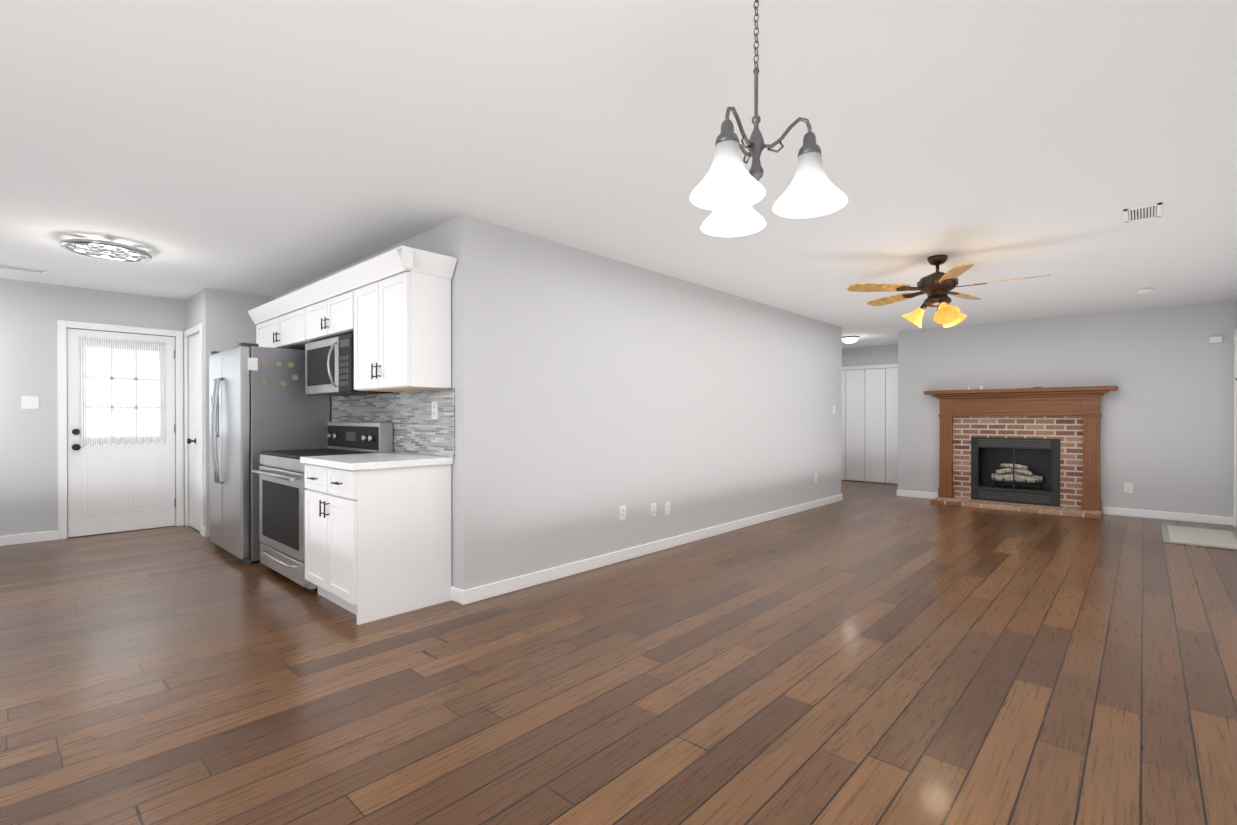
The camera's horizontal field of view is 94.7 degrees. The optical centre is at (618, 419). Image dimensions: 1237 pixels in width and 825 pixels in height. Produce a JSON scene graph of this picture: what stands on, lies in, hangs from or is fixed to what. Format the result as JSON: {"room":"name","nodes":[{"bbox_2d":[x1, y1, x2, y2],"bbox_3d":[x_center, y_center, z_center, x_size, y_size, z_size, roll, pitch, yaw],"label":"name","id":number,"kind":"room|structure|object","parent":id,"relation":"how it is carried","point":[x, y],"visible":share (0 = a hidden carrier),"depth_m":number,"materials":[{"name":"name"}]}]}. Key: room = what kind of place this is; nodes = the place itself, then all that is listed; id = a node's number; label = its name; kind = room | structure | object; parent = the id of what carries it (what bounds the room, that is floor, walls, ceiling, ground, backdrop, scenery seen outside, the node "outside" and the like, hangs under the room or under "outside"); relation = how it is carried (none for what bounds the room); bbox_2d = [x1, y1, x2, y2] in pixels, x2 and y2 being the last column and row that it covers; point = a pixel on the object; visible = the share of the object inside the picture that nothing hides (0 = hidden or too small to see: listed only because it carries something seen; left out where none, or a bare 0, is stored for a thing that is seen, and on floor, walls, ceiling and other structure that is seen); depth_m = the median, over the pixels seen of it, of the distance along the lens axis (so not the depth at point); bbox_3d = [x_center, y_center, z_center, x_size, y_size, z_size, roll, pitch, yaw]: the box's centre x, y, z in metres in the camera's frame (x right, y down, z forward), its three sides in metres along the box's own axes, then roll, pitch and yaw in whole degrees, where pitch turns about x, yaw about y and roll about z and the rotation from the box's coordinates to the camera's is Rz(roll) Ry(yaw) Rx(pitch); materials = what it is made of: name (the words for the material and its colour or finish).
{"room":"kitchen","nodes":[
{"label":"kitchen","id":0,"kind":"room"},
{"bbox_2d":[0,278,184,535],"bbox_3d":[-5.870,-0.065,5.013,0.120,2.440,4.765,0,0,43],"label":"wall","id":1,"kind":"structure","parent":0,"point":[31,313],"depth_m":5.37,"materials":[{"name":"grey paint"}]},
{"bbox_2d":[0,530,57,545],"bbox_3d":[-6.390,1.113,4.351,0.017,0.090,3.018,0,0,43],"label":"baseboard","id":2,"kind":"structure","parent":1,"relation":"attached to","point":[48,535],"depth_m":5.31,"materials":[{"name":"white wood"}]},
{"bbox_2d":[21,396,38,408],"bbox_3d":[-5.493,-0.156,5.325,0.010,0.118,0.115,0,0,43],"label":"light switch","id":3,"kind":"object","parent":1,"relation":"attached to","point":[29,402],"visible":1,"depth_m":5.32,"materials":[{"name":"white plastic"}]},
{"bbox_2d":[67,328,175,536],"bbox_3d":[-5.044,0.131,5.819,0.123,2.029,0.837,0,0,43],"label":"entry door","id":4,"kind":"structure","parent":1,"relation":"in","point":[120,432],"depth_m":5.80,"materials":[{"name":"white wood"}]},
{"bbox_2d":[57,320,202,539],"bbox_3d":[-4.794,0.100,5.602,0.905,2.105,0.992,0,0,43],"label":"door frame","id":5,"kind":"structure","parent":1,"relation":"attached to","point":[62,325],"depth_m":5.66,"materials":[{"name":"white wood"}]},
{"bbox_2d":[185,288,274,536],"bbox_3d":[-4.166,-0.069,6.109,0.900,2.440,0.605,0,0,43],"label":"wall","id":6,"kind":"structure","parent":0,"point":[223,317],"depth_m":5.69,"materials":[{"name":"grey paint"}]},
{"bbox_2d":[187,333,199,530],"bbox_3d":[-4.407,0.131,5.907,0.614,2.029,0.113,0,0,43],"label":"pantry door","id":7,"kind":"structure","parent":6,"relation":"in","point":[193,440],"depth_m":5.95,"materials":[{"name":"white wood"}]},
{"bbox_2d":[275,220,453,585],"bbox_3d":[-2.634,-0.065,5.189,4.400,2.440,0.120,0,0,43],"label":"wall","id":8,"kind":"structure","parent":0,"point":[438,239],"depth_m":3.76,"materials":[{"name":"grey paint"}]},
{"bbox_2d":[252,306,275,347],"bbox_3d":[-3.115,-0.806,5.334,0.691,0.340,0.294,0,0,43],"label":"upper cabinet","id":9,"kind":"object","parent":8,"relation":"attached to","point":[266,327],"depth_m":5.24,"materials":[{"name":"white wood"}]},
{"bbox_2d":[276,298,311,349],"bbox_3d":[-2.658,-0.804,4.913,0.747,0.340,0.294,0,0,43],"label":"upper cabinet","id":10,"kind":"object","parent":8,"relation":"attached to","point":[288,315],"depth_m":4.86,"materials":[{"name":"white wood"}]},
{"bbox_2d":[300,278,351,341],"bbox_3d":[-2.106,-0.802,4.404,0.968,0.340,0.294,0,0,43],"label":"upper cabinet","id":11,"kind":"object","parent":8,"relation":"attached to","point":[326,313],"depth_m":4.26,"materials":[{"name":"white wood"}]},
{"bbox_2d":[305,333,392,395],"bbox_3d":[-2.107,-0.397,4.359,0.898,0.419,0.365,0,0,43],"label":"over-the-range microwave","id":12,"kind":"object","parent":11,"relation":"attached to","point":[329,366],"visible":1,"depth_m":4.20,"materials":[{"name":"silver metal"}]},
{"bbox_2d":[332,388,454,456],"bbox_3d":[-1.770,0.019,4.306,1.968,0.441,0.007,0,0,43],"label":"tile backsplash","id":13,"kind":"structure","parent":8,"relation":"attached to","point":[417,429],"depth_m":4.01,"materials":[{"name":"tile"}]},
{"bbox_2d":[432,401,437,418],"bbox_3d":[-1.222,-0.060,3.789,0.075,0.118,0.008,0,0,43],"label":"outlet","id":14,"kind":"object","parent":13,"relation":"attached to","point":[434,409],"visible":1,"depth_m":3.78,"materials":[{"name":"white plastic"}]},
{"bbox_2d":[352,254,454,391],"bbox_3d":[-1.458,-0.585,3.808,0.778,0.768,0.294,0,0,43],"label":"upper cabinet","id":15,"kind":"object","parent":8,"relation":"attached to","point":[391,310],"depth_m":3.59,"materials":[{"name":"white wood"}]},
{"bbox_2d":[0,480,1236,824],"bbox_3d":[0.148,1.204,5.276,8.620,0.100,13.540,0,0,43],"label":"floor","id":16,"kind":"structure","parent":0,"point":[870,654],"depth_m":2.51,"materials":[{"name":"brown wood"}]},
{"bbox_2d":[209,343,329,564],"bbox_3d":[-3.132,0.273,5.042,1.008,1.765,0.744,0,0,43],"label":"fridge","id":17,"kind":"object","parent":16,"relation":"on","point":[259,400],"visible":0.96,"depth_m":4.68,"materials":[{"name":"grey metal"}]},
{"bbox_2d":[252,422,392,592],"bbox_3d":[-2.238,0.591,4.273,0.968,1.135,0.666,0,0,43],"label":"range","id":18,"kind":"object","parent":16,"relation":"on","point":[282,488],"visible":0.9,"depth_m":4.12,"materials":[{"name":"silver metal"}]},
{"bbox_2d":[300,452,452,624],"bbox_3d":[-1.569,0.703,3.678,0.807,0.917,0.645,0,0,43],"label":"base cabinet","id":19,"kind":"object","parent":16,"relation":"on","point":[377,536],"visible":1,"depth_m":3.43,"materials":[{"name":"white painted wood"},{"name":"dark bronze metal"}]},
{"bbox_2d":[924,386,1117,518],"bbox_3d":[5.187,0.374,7.483,2.055,1.540,0.920,0,0,43],"label":"fireplace","id":20,"kind":"object","parent":16,"relation":"on","point":[1032,450],"visible":1,"depth_m":7.44,"materials":[{"name":"brick"}]},
{"bbox_2d":[1161,524,1236,549],"bbox_3d":[5.703,1.145,5.575,0.565,0.013,1.170,0,0,43],"label":"door mat","id":21,"kind":"object","parent":16,"relation":"on","point":[1207,537],"visible":1,"depth_m":5.54,"materials":[{"name":"fabric"}]},
{"bbox_2d":[0,0,1236,348],"bbox_3d":[0.148,-1.346,5.265,8.620,0.120,13.540,0,0,43],"label":"ceiling","id":22,"kind":"structure","parent":0,"point":[272,148],"depth_m":2.60,"materials":[{"name":"white paint"}]},
{"bbox_2d":[0,264,46,273],"bbox_3d":[-5.096,-1.279,4.827,0.160,0.009,0.360,0,0,43],"label":"ceiling vent","id":23,"kind":"object","parent":22,"relation":"in","point":[19,268],"visible":1,"depth_m":4.85,"materials":[{"name":"white metal"}]},
{"bbox_2d":[60,239,151,261],"bbox_3d":[-3.736,-1.247,4.171,0.504,0.066,0.504,0,0,43],"label":"kitchen ceiling light","id":24,"kind":"object","parent":22,"relation":"attached to","point":[81,246],"visible":1,"depth_m":4.14,"materials":[{"name":"white glass"}]},
{"bbox_2d":[689,0,847,236],"bbox_3d":[0.352,-0.916,1.514,0.427,0.705,0.400,0,0,43],"label":"chandelier","id":25,"kind":"object","parent":22,"relation":"hanging from","point":[729,189],"visible":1,"depth_m":1.50,"materials":[{"name":"white glass"}]},
{"bbox_2d":[842,336,858,342],"bbox_3d":[3.668,-1.253,9.041,0.280,0.097,0.280,0,0,43],"label":"hall ceiling light","id":26,"kind":"object","parent":22,"relation":"attached to","point":[849,339],"visible":0.92,"depth_m":8.95,"materials":[{"name":"white glass"}]},
{"bbox_2d":[847,255,1049,327],"bbox_3d":[2.562,-1.006,4.505,1.352,0.550,1.358,0,0,43],"label":"ceiling fan","id":27,"kind":"object","parent":22,"relation":"hanging from","point":[937,287],"visible":1,"depth_m":4.46,"materials":[{"name":"brown wood"}]},
{"bbox_2d":[1123,202,1161,222],"bbox_3d":[3.238,-1.273,3.523,0.170,0.009,0.300,0,0,43],"label":"ceiling vent","id":28,"kind":"object","parent":22,"relation":"in","point":[1150,211],"visible":0.96,"depth_m":3.51,"materials":[{"name":"white metal"}]},
{"bbox_2d":[1137,288,1153,293],"bbox_3d":[5.220,-1.268,5.647,0.124,0.036,0.124,0,0,43],"label":"smoke detector","id":29,"kind":"object","parent":22,"relation":"attached to","point":[1145,290],"visible":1,"depth_m":5.61,"materials":[{"name":"white plastic"}]},
{"bbox_2d":[453,215,841,589],"bbox_3d":[1.042,-0.068,5.843,0.120,2.440,6.065,0,0,43],"label":"wall","id":30,"kind":"structure","parent":0,"point":[593,392],"depth_m":4.56,"materials":[{"name":"grey paint"}]},
{"bbox_2d":[619,505,625,519],"bbox_3d":[0.035,0.764,4.659,0.008,0.118,0.075,0,0,43],"label":"outlet","id":31,"kind":"object","parent":30,"relation":"attached to","point":[622,512],"visible":1,"depth_m":4.65,"materials":[{"name":"white plastic"}]},
{"bbox_2d":[456,494,842,604],"bbox_3d":[1.091,1.107,5.805,0.017,0.090,6.091,0,0,43],"label":"baseboard","id":32,"kind":"structure","parent":30,"relation":"attached to","point":[468,596],"depth_m":4.57,"materials":[{"name":"white wood"}]},
{"bbox_2d":[650,503,655,516],"bbox_3d":[0.304,0.787,4.950,0.008,0.118,0.075,0,0,43],"label":"outlet","id":33,"kind":"object","parent":30,"relation":"attached to","point":[652,509],"visible":1,"depth_m":4.94,"materials":[{"name":"white plastic"}]},
{"bbox_2d":[665,501,669,514],"bbox_3d":[0.440,0.797,5.098,0.008,0.118,0.075,0,0,43],"label":"outlet","id":34,"kind":"object","parent":30,"relation":"attached to","point":[667,508],"visible":1,"depth_m":5.09,"materials":[{"name":"white plastic"}]},
{"bbox_2d":[842,344,897,483],"bbox_3d":[4.338,-0.089,10.533,2.510,2.440,0.120,0,0,43],"label":"wall","id":35,"kind":"structure","parent":0,"point":[875,355],"depth_m":10.26,"materials":[{"name":"grey paint"}]},
{"bbox_2d":[841,368,897,483],"bbox_3d":[4.447,0.111,10.290,1.392,2.018,0.063,0,0,43],"label":"closet doors","id":36,"kind":"structure","parent":35,"relation":"in","point":[869,439],"depth_m":10.22,"materials":[{"name":"white wood"}]},
{"bbox_2d":[842,364,897,369],"bbox_3d":[4.473,0.080,10.318,1.530,2.105,0.016,0,0,43],"label":"door frame","id":37,"kind":"structure","parent":35,"relation":"attached to","point":[870,366],"depth_m":10.25,"materials":[{"name":"white wood"}]},
{"bbox_2d":[898,300,1235,516],"bbox_3d":[5.499,-0.075,7.329,3.540,2.440,0.120,0,0,43],"label":"wall","id":38,"kind":"structure","parent":0,"point":[1167,428],"depth_m":6.77,"materials":[{"name":"grey paint"}]},
{"bbox_2d":[900,490,937,498],"bbox_3d":[4.360,1.096,8.297,0.560,0.090,0.017,0,0,43],"label":"baseboard","id":39,"kind":"structure","parent":38,"relation":"attached to","point":[928,495],"depth_m":8.29,"materials":[{"name":"white wood"}]},
{"bbox_2d":[1124,483,1132,492],"bbox_3d":[6.037,0.811,6.748,0.075,0.118,0.008,0,0,43],"label":"outlet","id":40,"kind":"object","parent":38,"relation":"attached to","point":[1128,487],"visible":1,"depth_m":6.75,"materials":[{"name":"white plastic"}]},
{"bbox_2d":[1103,507,1232,524],"bbox_3d":[6.261,1.104,6.530,1.090,0.090,0.030,0,0,43],"label":"baseboard","id":41,"kind":"structure","parent":38,"relation":"attached to","point":[1223,520],"depth_m":6.51,"materials":[{"name":"white wood"}]},
{"bbox_2d":[1209,336,1221,342],"bbox_3d":[6.550,-0.873,6.254,0.100,0.070,0.030,0,0,43],"label":"door chime","id":42,"kind":"object","parent":38,"relation":"attached to","point":[1216,339],"visible":0.98,"depth_m":6.25,"materials":[{"name":"white plastic"}]},
{"bbox_2d":[1236,299,1236,526],"bbox_3d":[2.781,-0.051,1.857,0.120,2.440,11.850,0,0,43],"label":"wall","id":43,"kind":"structure","parent":0,"point":[1236,468],"depth_m":6.08,"materials":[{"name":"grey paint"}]},
{"bbox_2d":[1233,329,1236,526],"bbox_3d":[6.296,0.100,5.772,0.016,2.105,0.960,0,0,43],"label":"door frame","id":44,"kind":"structure","parent":43,"relation":"attached to","point":[1235,416],"depth_m":6.08,"materials":[{"name":"white wood"}]}
]}

